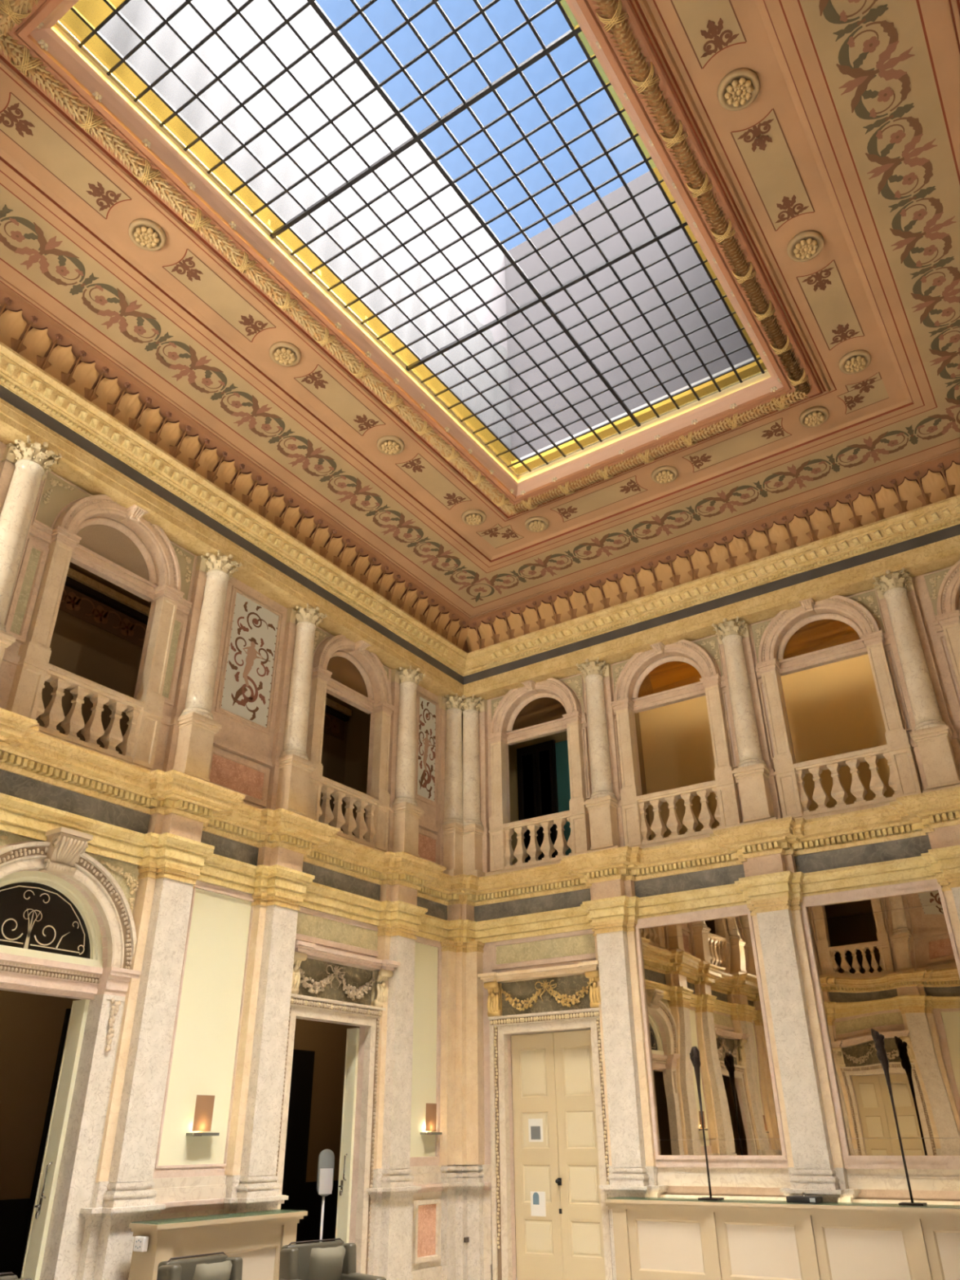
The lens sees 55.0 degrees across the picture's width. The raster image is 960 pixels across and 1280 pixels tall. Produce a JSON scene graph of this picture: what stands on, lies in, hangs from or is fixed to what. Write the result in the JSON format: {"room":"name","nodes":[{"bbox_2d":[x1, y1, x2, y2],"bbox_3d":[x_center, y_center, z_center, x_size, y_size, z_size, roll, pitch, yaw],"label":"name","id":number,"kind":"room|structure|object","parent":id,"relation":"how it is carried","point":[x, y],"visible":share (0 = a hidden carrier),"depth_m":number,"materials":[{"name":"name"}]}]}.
{"room":"hotel lobby","nodes":[
{"label":"hotel lobby","id":0,"kind":"room"},
{"bbox_2d":[0,561,370,1279],"bbox_3d":[-5.538,2.549,11.337,3.040,10.120,17.540,-18,-33,29],"label":"wall","id":1,"kind":"structure","parent":0,"point":[33,1028],"depth_m":14.48,"materials":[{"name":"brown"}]},
{"bbox_2d":[0,826,141,1279],"bbox_3d":[-4.456,4.144,8.774,0.551,4.660,2.400,-18,-33,29],"label":"door","id":2,"kind":"structure","parent":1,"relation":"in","point":[51,940],"depth_m":9.59,"materials":[{"name":"grey stone"}]},
{"bbox_2d":[20,999,89,1279],"bbox_3d":[-4.268,5.205,9.111,0.218,3.090,0.110,-18,-33,29],"label":"open door leaf","id":3,"kind":"structure","parent":2,"relation":"attached to","point":[43,1204],"depth_m":9.20,"materials":[{"name":"beige paint"}]},
{"bbox_2d":[0,471,195,770],"bbox_3d":[-4.510,-0.259,11.164,0.542,3.340,2.320,-15,-32,26],"label":"window","id":4,"kind":"structure","parent":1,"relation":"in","point":[105,548],"depth_m":11.04,"materials":[{"name":"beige stone"}]},
{"bbox_2d":[335,1027,359,1243],"bbox_3d":[-1.803,6.890,12.329,0.188,3.140,0.110,-18,-33,29],"label":"open door leaf","id":5,"kind":"structure","parent":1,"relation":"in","point":[347,1140],"depth_m":12.43,"materials":[{"name":"beige paint"}]},
{"bbox_2d":[306,626,395,851],"bbox_3d":[-2.018,1.461,14.393,0.485,3.340,1.960,-18,-33,29],"label":"window","id":6,"kind":"structure","parent":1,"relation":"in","point":[338,673],"depth_m":14.40,"materials":[{"name":"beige stone"}]},
{"bbox_2d":[0,441,462,1243],"bbox_3d":[-0.116,0.511,7.396,11.550,9.670,15.040,-18,-33,29],"label":"wall","id":7,"kind":"structure","parent":0,"point":[232,731],"depth_m":12.60,"materials":[{"name":"stone"}]},
{"bbox_2d":[75,862,199,1279],"bbox_3d":[-3.555,4.697,9.731,0.430,4.580,0.870,-18,-33,29],"label":"pilaster","id":8,"kind":"object","parent":7,"relation":"attached to","point":[124,1194],"visible":0.94,"depth_m":9.66,"materials":[{"name":"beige stone"}]},
{"bbox_2d":[152,880,253,1178],"bbox_3d":[-3.145,4.978,10.553,0.155,4.280,1.160,-18,-33,29],"label":"wall panel","id":9,"kind":"object","parent":7,"relation":"attached to","point":[203,1059],"visible":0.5,"depth_m":10.80,"materials":[{"name":"beige paint"}]},
{"bbox_2d":[186,1094,219,1136],"bbox_3d":[-3.104,5.368,10.405,0.124,0.408,0.377,-18,-33,29],"label":"wall light","id":10,"kind":"object","parent":9,"relation":"attached to","point":[202,1119],"visible":1,"depth_m":10.35,"materials":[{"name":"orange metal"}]},
{"bbox_2d":[186,1133,219,1135],"bbox_3d":[-3.104,5.533,10.318,0.119,0.030,0.375,-18,-33,29],"label":"shelf","id":11,"kind":"object","parent":10,"relation":"attached to","point":[187,1134],"depth_m":10.25,"materials":[{"name":"grey metal"}]},
{"bbox_2d":[208,585,283,807],"bbox_3d":[-3.232,0.732,12.854,0.090,3.020,1.400,-18,-33,29],"label":"painted panel","id":12,"kind":"object","parent":7,"relation":"attached to","point":[246,692],"visible":0.95,"depth_m":12.89,"materials":[{"name":"paint"}]},
{"bbox_2d":[222,891,303,1215],"bbox_3d":[-2.577,5.380,11.012,0.430,4.580,0.870,-18,-33,29],"label":"pilaster","id":13,"kind":"object","parent":7,"relation":"attached to","point":[251,1167],"visible":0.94,"depth_m":11.06,"materials":[{"name":"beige stone"}]},
{"bbox_2d":[151,1165,443,1279],"bbox_3d":[-4.435,5.567,8.000,0.190,1.420,13.940,-18,-33,29],"label":"trim","id":14,"kind":"structure","parent":7,"relation":"attached to","point":[184,1197],"depth_m":10.14,"materials":[{"name":"beige stone"}]},
{"bbox_2d":[275,906,399,1274],"bbox_3d":[-1.893,5.899,11.976,0.360,4.570,2.120,-18,-33,29],"label":"door frame","id":15,"kind":"structure","parent":7,"relation":"in","point":[328,984],"depth_m":12.59,"materials":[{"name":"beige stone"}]},
{"bbox_2d":[294,940,399,1005],"bbox_3d":[-1.902,4.626,12.660,0.350,0.620,2.120,-18,-33,29],"label":"hood","id":16,"kind":"object","parent":15,"relation":"attached to","point":[322,975],"depth_m":12.74,"materials":[{"name":"brown stone"}]},
{"bbox_2d":[366,923,421,1279],"bbox_3d":[-1.163,6.366,12.864,0.430,4.580,0.870,-18,-33,29],"label":"pilaster","id":17,"kind":"object","parent":7,"relation":"attached to","point":[391,1193],"visible":0.94,"depth_m":12.61,"materials":[{"name":"grey stone"}]},
{"bbox_2d":[409,935,441,1263],"bbox_3d":[-0.798,6.615,13.627,0.155,4.280,0.880,-18,-33,29],"label":"wall panel","id":18,"kind":"object","parent":7,"relation":"attached to","point":[424,1150],"visible":0.7,"depth_m":13.76,"materials":[{"name":"beige paint"}]},
{"bbox_2d":[420,1103,442,1134],"bbox_3d":[-0.712,7.037,13.537,0.124,0.408,0.377,-18,-33,29],"label":"wall light","id":19,"kind":"object","parent":18,"relation":"attached to","point":[431,1108],"visible":1,"depth_m":13.48,"materials":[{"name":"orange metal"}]},
{"bbox_2d":[420,1132,442,1134],"bbox_3d":[-0.712,7.201,13.451,0.119,0.030,0.375,-18,-33,29],"label":"shelf","id":20,"kind":"object","parent":19,"relation":"attached to","point":[421,1133],"depth_m":13.36,"materials":[{"name":"grey metal"}]},
{"bbox_2d":[414,690,439,863],"bbox_3d":[-0.911,2.352,15.895,0.090,3.020,1.050,-18,-33,29],"label":"painted panel","id":21,"kind":"object","parent":7,"relation":"attached to","point":[427,708],"visible":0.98,"depth_m":16.03,"materials":[{"name":"paint"}]},
{"bbox_2d":[0,342,959,700],"bbox_3d":[0.004,-3.412,9.393,11.170,0.730,15.040,-18,-33,29],"label":"trim","id":22,"kind":"structure","parent":7,"relation":"attached to","point":[101,455],"depth_m":13.71,"materials":[{"name":"yellow stone"}]},
{"bbox_2d":[0,768,959,943],"bbox_3d":[0.041,0.428,7.319,10.970,0.620,14.840,-18,-33,29],"label":"trim","id":23,"kind":"structure","parent":7,"relation":"attached to","point":[29,807],"depth_m":12.39,"materials":[{"name":"stone"}]},
{"bbox_2d":[0,707,959,906],"bbox_3d":[0.035,-0.232,7.676,11.650,0.140,15.520,-18,-33,29],"label":"trim","id":24,"kind":"structure","parent":7,"relation":"attached to","point":[452,872],"depth_m":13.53,"materials":[{"name":"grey stone"}]},
{"bbox_2d":[0,435,62,666],"bbox_3d":[-5.205,-0.818,10.048,0.506,3.275,0.580,-18,-33,29],"label":"column","id":25,"kind":"structure","parent":24,"relation":"on","point":[24,468],"depth_m":10.33,"materials":[{"name":"stone"}]},
{"bbox_2d":[162,549,242,782],"bbox_3d":[-3.618,0.289,12.127,0.506,3.275,0.580,-18,-33,29],"label":"column","id":26,"kind":"structure","parent":24,"relation":"on","point":[189,744],"depth_m":11.91,"materials":[{"name":"stone"}]},
{"bbox_2d":[264,602,327,817],"bbox_3d":[-2.640,0.972,13.408,0.506,3.275,0.580,-18,-33,29],"label":"column","id":27,"kind":"structure","parent":24,"relation":"on","point":[290,772],"depth_m":13.19,"materials":[{"name":"stone"}]},
{"bbox_2d":[387,664,426,857],"bbox_3d":[-1.227,1.958,15.260,0.506,3.275,0.580,-18,-33,29],"label":"column","id":28,"kind":"structure","parent":24,"relation":"on","point":[404,815],"depth_m":15.08,"materials":[{"name":"stone"}]},
{"bbox_2d":[435,692,465,871],"bbox_3d":[-0.467,2.488,16.256,0.506,3.275,0.580,-18,-33,29],"label":"column","id":29,"kind":"structure","parent":24,"relation":"on","point":[449,812],"depth_m":16.09,"materials":[{"name":"stone"}]},
{"bbox_2d":[461,693,490,872],"bbox_3d":[-0.161,2.514,16.309,0.580,3.275,0.506,-18,-33,29],"label":"column","id":30,"kind":"structure","parent":24,"relation":"on","point":[476,836],"depth_m":16.17,"materials":[{"name":"stone"}]},
{"bbox_2d":[575,657,625,850],"bbox_3d":[1.953,1.821,15.064,0.580,3.275,0.506,-18,-33,29],"label":"column","id":31,"kind":"structure","parent":24,"relation":"on","point":[605,810],"depth_m":14.89,"materials":[{"name":"stone"}]},
{"bbox_2d":[711,616,782,822],"bbox_3d":[3.977,1.158,13.872,0.580,3.275,0.506,-18,-33,29],"label":"column","id":32,"kind":"structure","parent":24,"relation":"on","point":[754,775],"depth_m":13.72,"materials":[{"name":"stone"}]},
{"bbox_2d":[872,567,959,789],"bbox_3d":[6.008,0.493,12.676,0.580,3.275,0.506,-18,-33,29],"label":"column","id":33,"kind":"structure","parent":24,"relation":"on","point":[935,742],"depth_m":12.55,"materials":[{"name":"stone"}]},
{"bbox_2d":[61,0,511,463],"bbox_3d":[-1.758,-5.137,11.650,0.109,2.700,8.050,-18,-33,29],"label":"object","id":34,"kind":"structure","parent":0,"point":[187,22],"depth_m":11.06,"materials":[{"name":"white"}]},
{"bbox_2d":[0,0,959,653],"bbox_3d":[-0.003,-4.204,9.821,12.370,1.070,16.240,-18,-33,29],"label":"ceiling","id":35,"kind":"structure","parent":0,"point":[809,150],"depth_m":10.79,"materials":[{"name":"paint"}]},
{"bbox_2d":[55,0,768,476],"bbox_3d":[0.048,-4.463,9.919,4.127,0.045,7.864,-18,-33,29],"label":"skylight","id":36,"kind":"object","parent":35,"relation":"attached to","point":[416,137],"visible":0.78,"depth_m":9.67,"materials":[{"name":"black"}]},
{"bbox_2d":[200,0,763,468],"bbox_3d":[0.025,-6.848,11.207,4.700,5.300,8.440,-18,-33,29],"label":"wall","id":37,"kind":"structure","parent":0,"point":[261,14],"depth_m":14.04,"materials":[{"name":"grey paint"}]},
{"bbox_2d":[508,629,894,865],"bbox_3d":[4.687,1.521,15.214,12.010,4.500,2.440,-18,-33,29],"label":"wall","id":38,"kind":"structure","parent":0,"point":[833,708],"depth_m":16.82,"materials":[{"name":"brown"}]},
{"bbox_2d":[482,565,959,1279],"bbox_3d":[4.356,3.469,12.954,11.170,9.670,0.600,-18,-33,29],"label":"wall","id":39,"kind":"structure","parent":0,"point":[919,585],"depth_m":13.31,"materials":[{"name":"stone"}]},
{"bbox_2d":[486,673,591,871],"bbox_3d":[0.959,2.174,15.768,1.960,3.340,0.485,-18,-33,29],"label":"window","id":40,"kind":"structure","parent":39,"relation":"in","point":[541,714],"depth_m":15.68,"materials":[{"name":"stone"}]},
{"bbox_2d":[477,928,613,1279],"bbox_3d":[0.993,6.616,13.356,2.120,4.570,0.485,-18,-33,29],"label":"door","id":41,"kind":"structure","parent":39,"relation":"in","point":[557,1077],"depth_m":13.43,"materials":[{"name":"beige wood"}]},
{"bbox_2d":[528,1118,542,1142],"bbox_3d":[0.814,7.169,13.482,0.240,0.300,0.006,-18,-33,29],"label":"paper notice","id":42,"kind":"object","parent":41,"relation":"attached to","point":[535,1125],"visible":1,"depth_m":13.48,"materials":[{"name":"white paper"}]},
{"bbox_2d":[530,1126,540,1139],"bbox_3d":[0.813,7.199,13.463,0.160,0.170,0.002,-18,-33,29],"label":"print","id":43,"kind":"object","parent":42,"relation":"attached to","point":[535,1131],"depth_m":13.46,"materials":[{"name":"grey paper"}]},
{"bbox_2d":[530,1191,546,1216],"bbox_3d":[0.822,7.979,13.044,0.240,0.300,0.006,-18,-33,29],"label":"paper notice","id":44,"kind":"object","parent":41,"relation":"attached to","point":[537,1199],"visible":1,"depth_m":13.04,"materials":[{"name":"white paper"}]},
{"bbox_2d":[533,1192,539,1204],"bbox_3d":[0.795,7.929,13.089,0.100,0.150,0.002,-18,-33,29],"label":"print","id":45,"kind":"object","parent":44,"relation":"attached to","point":[535,1195],"depth_m":13.08,"materials":[{"name":"blue"}]},
{"bbox_2d":[477,960,599,982],"bbox_3d":[0.941,5.099,14.112,2.120,0.120,0.350,-18,-33,29],"label":"hood","id":46,"kind":"object","parent":41,"relation":"attached to","point":[578,971],"depth_m":14.06,"materials":[{"name":"beige stone"}]},
{"bbox_2d":[590,918,668,1279],"bbox_3d":[1.982,6.226,12.662,0.870,4.580,0.430,-18,-33,29],"label":"pilaster","id":47,"kind":"object","parent":39,"relation":"attached to","point":[633,1170],"visible":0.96,"depth_m":12.73,"materials":[{"name":"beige stone"}]},
{"bbox_2d":[611,635,742,847],"bbox_3d":[3.015,1.500,14.557,1.960,3.340,0.485,-18,-33,29],"label":"window","id":48,"kind":"structure","parent":39,"relation":"in","point":[672,679],"depth_m":14.52,"materials":[{"name":"stone"}]},
{"bbox_2d":[635,904,788,1168],"bbox_3d":[3.066,5.329,12.524,1.870,3.190,0.120,-18,-33,29],"label":"wall mirror","id":49,"kind":"object","parent":39,"relation":"attached to","point":[701,985],"visible":0.91,"depth_m":12.44,"materials":[{"name":"clear mirror"}]},
{"bbox_2d":[480,1164,959,1279],"bbox_3d":[4.198,6.964,10.741,10.070,1.420,0.190,-18,-33,29],"label":"trim","id":50,"kind":"structure","parent":39,"relation":"attached to","point":[935,1180],"depth_m":11.42,"materials":[{"name":"beige stone"}]},
{"bbox_2d":[746,896,861,1203],"bbox_3d":[4.005,5.563,11.470,0.870,4.580,0.430,-18,-33,29],"label":"pilaster","id":51,"kind":"object","parent":39,"relation":"attached to","point":[816,1167],"visible":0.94,"depth_m":11.58,"materials":[{"name":"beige stone"}]},
{"bbox_2d":[750,589,924,817],"bbox_3d":[5.051,0.833,13.358,1.960,3.340,0.485,-18,-33,29],"label":"window","id":52,"kind":"structure","parent":39,"relation":"in","point":[817,640],"depth_m":13.36,"materials":[{"name":"stone"}]},
{"bbox_2d":[800,878,959,1169],"bbox_3d":[5.106,4.661,11.322,1.870,3.190,0.120,-18,-33,29],"label":"wall mirror","id":53,"kind":"object","parent":39,"relation":"attached to","point":[884,959],"visible":0.93,"depth_m":11.34,"materials":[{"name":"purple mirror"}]},
{"bbox_2d":[922,560,959,711],"bbox_3d":[7.182,0.135,12.103,1.960,3.340,0.485,-18,-33,29],"label":"window","id":54,"kind":"structure","parent":39,"relation":"in","point":[943,586],"depth_m":12.86,"materials":[{"name":"stone"}]},
{"bbox_2d":[936,872,959,955],"bbox_3d":[6.037,4.898,10.274,0.870,4.580,0.430,-18,-33,29],"label":"pilaster","id":55,"kind":"object","parent":39,"relation":"attached to","point":[950,883],"visible":1,"depth_m":11.31,"materials":[{"name":"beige stone"}]},
{"bbox_3d":[0.084,4.859,4.927,11.970,0.330,15.840,-18,-33,29],"label":"floor","id":56,"kind":"structure","parent":0,"visible":0},
{"bbox_2d":[0,1271,31,1279],"bbox_3d":[-3.578,5.108,6.599,0.832,0.882,0.800,-21,-35,33],"label":"armchair","id":57,"kind":"object","parent":56,"relation":"on","point":[13,1277],"visible":1,"depth_m":7.12,"materials":[{"name":"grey leather"}]},
{"bbox_2d":[156,1252,242,1279],"bbox_3d":[-2.244,5.724,7.764,0.833,0.882,0.800,-20,-34,32],"label":"armchair","id":58,"kind":"object","parent":56,"relation":"on","point":[183,1268],"visible":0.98,"depth_m":8.02,"materials":[{"name":"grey leather"}]},
{"bbox_2d":[192,1259,233,1279],"bbox_3d":[-2.337,5.590,7.943,0.193,0.388,0.400,-20,-34,32],"label":"cushion","id":59,"kind":"object","parent":58,"relation":"on","point":[221,1270],"visible":1,"depth_m":7.94,"materials":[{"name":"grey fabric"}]},
{"bbox_2d":[128,1209,307,1279],"bbox_3d":[-2.644,6.447,9.306,0.415,1.081,2.040,-18,-33,29],"label":"fireplace mantel","id":60,"kind":"object","parent":56,"relation":"on","point":[259,1238],"visible":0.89,"depth_m":9.38,"materials":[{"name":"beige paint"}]},
{"bbox_2d":[133,1235,148,1252],"bbox_3d":[-3.220,5.733,8.751,0.140,0.120,0.063,-18,-33,29],"label":"electrical outlet","id":61,"kind":"object","parent":60,"relation":"attached to","point":[140,1243],"visible":1,"depth_m":8.72,"materials":[{"name":"white plastic"}]},
{"bbox_2d":[315,1149,334,1242],"bbox_3d":[-2.108,7.739,12.307,0.340,1.650,0.340,13,-31,-23],"label":"display stand","id":62,"kind":"object","parent":56,"relation":"on","point":[326,1162],"visible":1,"depth_m":12.49,"materials":[{"name":"white plastic"}]},
{"bbox_2d":[279,1238,386,1279],"bbox_3d":[-1.442,6.282,8.812,0.800,0.882,0.832,21,-35,-35],"label":"armchair","id":63,"kind":"object","parent":56,"relation":"on","point":[295,1259],"visible":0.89,"depth_m":9.04,"materials":[{"name":"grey leather"}]},
{"bbox_2d":[306,1244,346,1279],"bbox_3d":[-1.511,6.156,9.006,0.400,0.388,0.193,21,-35,-35],"label":"cushion","id":64,"kind":"object","parent":63,"relation":"on","point":[326,1264],"visible":1,"depth_m":8.96,"materials":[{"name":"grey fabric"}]},
{"bbox_2d":[439,939,485,1279],"bbox_3d":[-0.276,6.926,13.917,0.670,4.580,0.670,-18,-33,29],"label":"pilaster","id":65,"kind":"object","parent":56,"relation":"on","point":[462,1144],"visible":0.94,"depth_m":13.85,"materials":[{"name":"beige stone"}]},
{"bbox_2d":[463,1236,469,1242],"bbox_3d":[-0.188,8.497,13.061,0.022,0.060,0.120,-18,-33,29],"label":"switch plate","id":66,"kind":"object","parent":65,"relation":"attached to","point":[466,1239],"visible":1,"depth_m":13.04,"materials":[{"name":"brown"}]},
{"bbox_2d":[604,1197,959,1279],"bbox_3d":[4.758,6.587,9.701,7.400,1.086,0.400,-18,-33,29],"label":"counter","id":67,"kind":"object","parent":56,"relation":"on","point":[655,1238],"depth_m":10.45,"materials":[{"name":"beige paint"}]},
{"bbox_2d":[689,1046,724,1200],"bbox_3d":[2.781,6.005,11.520,0.250,1.697,0.200,-18,-33,29],"label":"sculpture","id":68,"kind":"object","parent":67,"relation":"on","point":[695,1057],"visible":1,"depth_m":11.64,"materials":[{"name":"brown metal"}]},
{"bbox_2d":[786,1191,822,1203],"bbox_3d":[3.724,6.400,10.588,0.340,0.100,0.264,-18,-33,29],"label":"case","id":69,"kind":"object","parent":67,"relation":"on","point":[803,1198],"visible":1,"depth_m":10.50,"materials":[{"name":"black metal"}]},
{"bbox_2d":[871,1028,927,1205],"bbox_3d":[4.688,5.345,10.416,0.250,1.778,0.200,-18,-33,29],"label":"sculpture","id":70,"kind":"object","parent":67,"relation":"on","point":[878,1039],"visible":1,"depth_m":10.56,"materials":[{"name":"brown metal"}]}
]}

